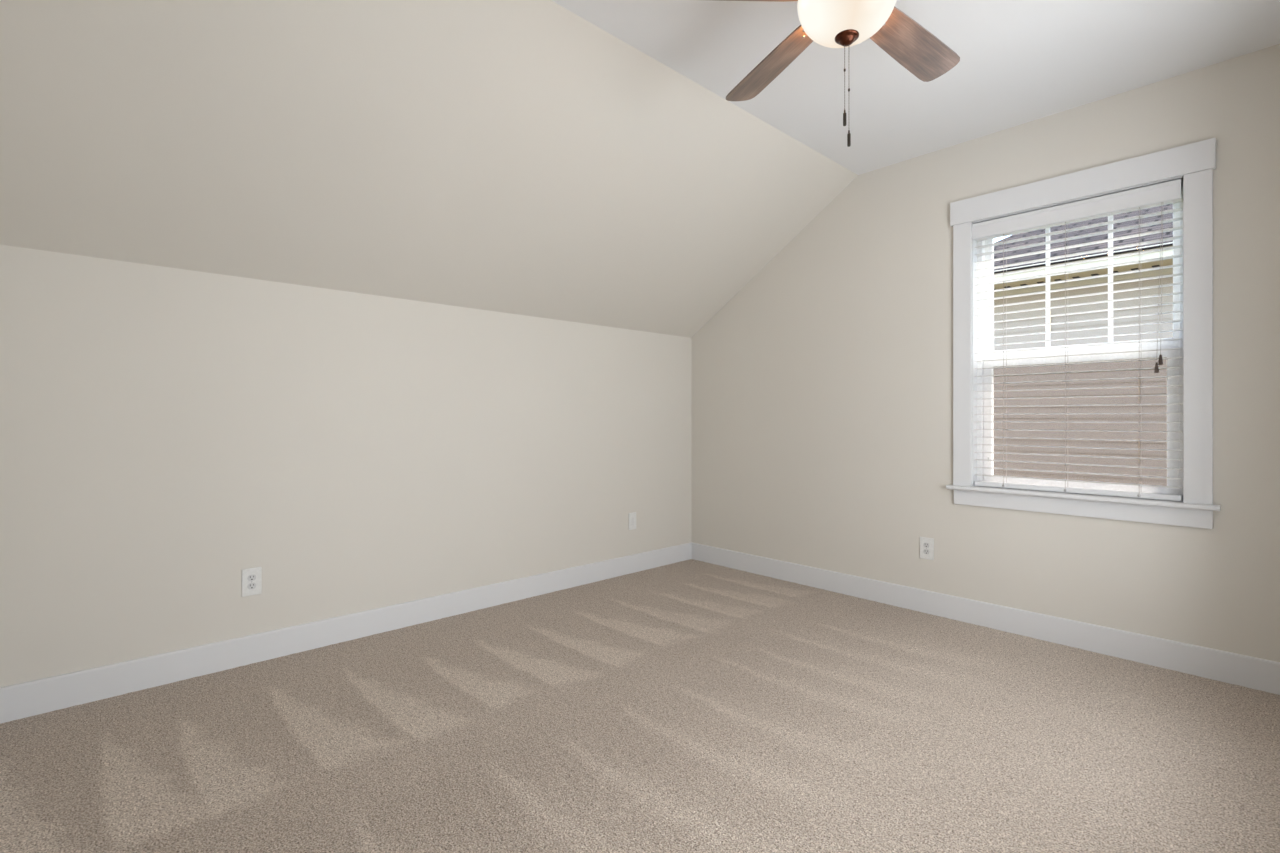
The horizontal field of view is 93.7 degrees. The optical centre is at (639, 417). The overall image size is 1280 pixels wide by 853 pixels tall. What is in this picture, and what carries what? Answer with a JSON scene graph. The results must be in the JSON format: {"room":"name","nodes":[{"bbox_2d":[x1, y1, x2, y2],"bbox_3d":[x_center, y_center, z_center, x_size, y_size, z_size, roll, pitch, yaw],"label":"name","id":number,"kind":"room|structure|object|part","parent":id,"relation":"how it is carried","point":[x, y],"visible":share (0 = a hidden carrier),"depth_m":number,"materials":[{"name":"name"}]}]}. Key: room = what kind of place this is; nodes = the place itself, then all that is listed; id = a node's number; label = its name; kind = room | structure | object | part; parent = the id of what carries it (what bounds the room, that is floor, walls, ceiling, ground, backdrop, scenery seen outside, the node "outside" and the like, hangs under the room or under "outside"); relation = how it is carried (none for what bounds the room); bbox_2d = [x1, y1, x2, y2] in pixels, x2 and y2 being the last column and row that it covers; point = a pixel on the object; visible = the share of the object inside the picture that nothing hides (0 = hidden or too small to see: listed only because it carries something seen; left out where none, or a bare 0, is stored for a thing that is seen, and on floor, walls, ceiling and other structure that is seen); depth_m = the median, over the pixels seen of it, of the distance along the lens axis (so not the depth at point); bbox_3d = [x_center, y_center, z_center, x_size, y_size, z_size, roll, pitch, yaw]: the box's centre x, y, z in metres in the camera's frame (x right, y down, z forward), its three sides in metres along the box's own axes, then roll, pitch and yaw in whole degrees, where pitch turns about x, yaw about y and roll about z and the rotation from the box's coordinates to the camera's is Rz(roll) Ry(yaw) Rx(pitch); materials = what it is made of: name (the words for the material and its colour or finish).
{"room":"empty bedroom","nodes":[
{"label":"empty bedroom","id":0,"kind":"room"},
{"bbox_2d":[0,245,690,686],"bbox_3d":[-1.079,0.254,3.619,4.270,1.815,0.160,0,0,-43],"label":"wall","id":1,"kind":"structure","parent":0,"point":[167,434],"depth_m":2.90,"materials":[{"name":"beige paint"}]},
{"bbox_2d":[242,567,261,596],"bbox_3d":[-1.820,0.769,2.814,0.080,0.128,0.009,0,0,-43],"label":"wall outlet","id":2,"kind":"object","parent":1,"relation":"attached to","point":[251,577],"visible":1,"depth_m":2.81,"materials":[{"name":"white plastic"}]},
{"bbox_2d":[248,583,255,588],"bbox_3d":[-1.819,0.788,2.812,0.034,0.028,0.005,0,0,-43],"label":"receptacle","id":3,"kind":"object","parent":2,"relation":"attached to","point":[250,585],"depth_m":2.81,"materials":[{"name":"plastic"}]},
{"bbox_2d":[248,574,255,580],"bbox_3d":[-1.819,0.750,2.812,0.034,0.028,0.005,0,0,-43],"label":"receptacle","id":4,"kind":"object","parent":2,"relation":"attached to","point":[251,577],"depth_m":2.81,"materials":[{"name":"plastic"}]},
{"bbox_2d":[0,543,691,723],"bbox_3d":[-1.025,1.084,3.550,3.936,0.132,0.014,0,0,-43],"label":"baseboard","id":5,"kind":"structure","parent":1,"relation":"attached to","point":[40,696],"depth_m":2.89,"materials":[{"name":"white paint"}]},
{"bbox_2d":[629,512,635,529],"bbox_3d":[-0.055,0.768,4.458,0.076,0.126,0.008,0,0,-43],"label":"wall plate","id":6,"kind":"object","parent":1,"relation":"attached to","point":[632,516],"visible":1,"depth_m":4.45,"materials":[{"name":"white plastic"}]},
{"bbox_2d":[0,0,857,337],"bbox_3d":[-0.589,-1.185,3.092,3.950,1.064,1.600,0,0,-43],"label":"sloped ceiling","id":7,"kind":"structure","parent":0,"point":[521,157],"depth_m":2.51,"materials":[{"name":"beige paint"}]},
{"bbox_2d":[0,559,1279,852],"bbox_3d":[0.168,1.150,2.280,3.950,0.003,3.500,0,0,-43],"label":"floor","id":8,"kind":"structure","parent":0,"point":[687,706],"depth_m":2.14,"materials":[{"name":"beige carpet"}]},
{"bbox_2d":[551,0,1279,174],"bbox_3d":[0.658,-1.637,1.753,3.950,0.160,2.060,0,0,-43],"label":"ceiling","id":9,"kind":"structure","parent":0,"point":[1021,61],"depth_m":2.59,"materials":[{"name":"white paint"}]},
{"bbox_2d":[720,0,959,146],"bbox_3d":[0.669,-1.193,1.855,1.238,0.727,1.271,0,0,-43],"label":"ceiling fan","id":10,"kind":"object","parent":9,"relation":"hanging from","point":[827,23],"visible":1,"depth_m":2.01,"materials":[{"name":"brown wood"}]},
{"bbox_3d":[0.235,-1.295,1.813,0.526,0.006,0.139,0,12,-3],"label":"blade","id":11,"kind":"part","parent":10,"relation":"part of","materials":[{"name":"brown wood"}]},
{"bbox_3d":[0.489,-1.295,2.206,0.139,0.006,0.525,-13,5,-21],"label":"blade","id":12,"kind":"part","parent":10,"relation":"part of","materials":[{"name":"brown wood"}]},
{"bbox_3d":[0.626,-1.038,1.835,0.002,0.212,0.003,0,0,-43],"label":"pull chain","id":13,"kind":"part","parent":10,"relation":"part of","materials":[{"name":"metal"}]},
{"bbox_3d":[0.632,-1.228,1.835,0.293,0.130,0.293,0,0,-43],"label":"lamp shade","id":14,"kind":"part","parent":10,"relation":"part of","materials":[{"name":"white glass"}]},
{"bbox_3d":[0.941,-1.295,2.086,0.526,0.006,0.139,0,-12,-39],"label":"blade","id":15,"kind":"part","parent":10,"relation":"part of","materials":[{"name":"brown wood"}]},
{"bbox_2d":[691,44,1279,661],"bbox_3d":[1.672,-0.198,3.680,0.160,2.719,3.500,0,0,-43],"label":"wall","id":16,"kind":"structure","parent":0,"point":[822,389],"depth_m":3.44,"materials":[{"name":"beige paint"}]},
{"bbox_2d":[920,537,933,559],"bbox_3d":[1.689,0.770,3.538,0.009,0.128,0.080,0,0,-43],"label":"wall outlet","id":17,"kind":"object","parent":16,"relation":"attached to","point":[926,544],"visible":1,"depth_m":3.53,"materials":[{"name":"white plastic"}]},
{"bbox_2d":[691,542,1279,694],"bbox_3d":[1.608,1.084,3.621,0.014,0.132,3.500,0,0,-43],"label":"baseboard","id":18,"kind":"structure","parent":16,"relation":"attached to","point":[1214,664],"depth_m":3.13,"materials":[{"name":"white paint"}]},
{"bbox_2d":[946,138,1220,528],"bbox_3d":[2.200,-0.367,3.074,0.213,1.713,1.122,0,0,-43],"label":"window","id":19,"kind":"structure","parent":16,"relation":"in","point":[1194,164],"depth_m":2.92,"materials":[{"name":"white paint"}]},
{"bbox_3d":[1.821,-0.355,3.389,0.019,1.476,0.093,0,0,-43],"label":"casing","id":20,"kind":"part","parent":19,"relation":"part of","materials":[{"name":"white paint"}]},
{"bbox_2d":[972,179,1182,500],"bbox_3d":[2.175,-0.353,3.056,0.076,1.466,0.871,0,0,-43],"label":"window blind","id":21,"kind":"object","parent":19,"relation":"attached to","point":[1170,192],"visible":1,"depth_m":2.99,"materials":[{"name":"white paint"}]},
{"bbox_3d":[1.989,-0.335,3.271,0.056,1.390,0.002,0,0,-43],"label":"ladder cord","id":22,"kind":"part","parent":21,"relation":"part of","materials":[{"name":"white fabric"}]},
{"bbox_3d":[2.185,0.367,3.060,0.050,0.025,0.864,0,0,-43],"label":"rail","id":23,"kind":"part","parent":21,"relation":"part of","materials":[{"name":"white paint"}]},
{"bbox_3d":[2.403,-0.638,2.772,0.026,0.773,0.010,0,0,18],"label":"lift cord","id":24,"kind":"part","parent":21,"relation":"part of","materials":[{"name":"white fabric"}]},
{"bbox_3d":[2.244,-0.344,3.117,0.090,1.498,0.883,0,0,-43],"label":"frame","id":25,"kind":"part","parent":19,"relation":"part of","materials":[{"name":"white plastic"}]},
{"bbox_3d":[2.234,0.021,3.101,0.030,0.709,0.828,0,0,-43],"label":"sash","id":26,"kind":"part","parent":19,"relation":"part of","materials":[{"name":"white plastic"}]},
{"bbox_3d":[2.264,-0.682,3.122,0.030,0.765,0.847,0,0,-43],"label":"sash","id":27,"kind":"part","parent":19,"relation":"part of","materials":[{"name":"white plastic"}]},
{"bbox_3d":[2.150,-1.159,3.029,0.028,0.131,1.093,0,0,-43],"label":"head casing","id":28,"kind":"part","parent":19,"relation":"part of","materials":[{"name":"white paint"}]},
{"bbox_3d":[2.167,0.394,3.044,0.123,0.022,1.122,0,0,-43],"label":"sill","id":29,"kind":"part","parent":19,"relation":"part of","materials":[{"name":"white paint"}]},
{"bbox_3d":[2.486,-0.355,2.674,0.019,1.476,0.095,0,0,-43],"label":"casing","id":30,"kind":"part","parent":19,"relation":"part of","materials":[{"name":"white paint"}]},
{"label":"outside","id":31,"kind":"structure","parent":0,"visible":0},
{"bbox_3d":[16.820,4.275,16.761,39.840,0.250,55.000,0,0,-43],"label":"ground","id":32,"kind":"structure","parent":31,"visible":0},
{"bbox_2d":[994,203,1172,485],"bbox_3d":[7.901,0.195,5.265,5.536,7.910,9.370,0,0,-43],"label":"window glass","id":33,"kind":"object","parent":32,"relation":"on","point":[1034,421],"visible":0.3,"depth_m":5.83,"materials":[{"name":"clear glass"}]}
]}

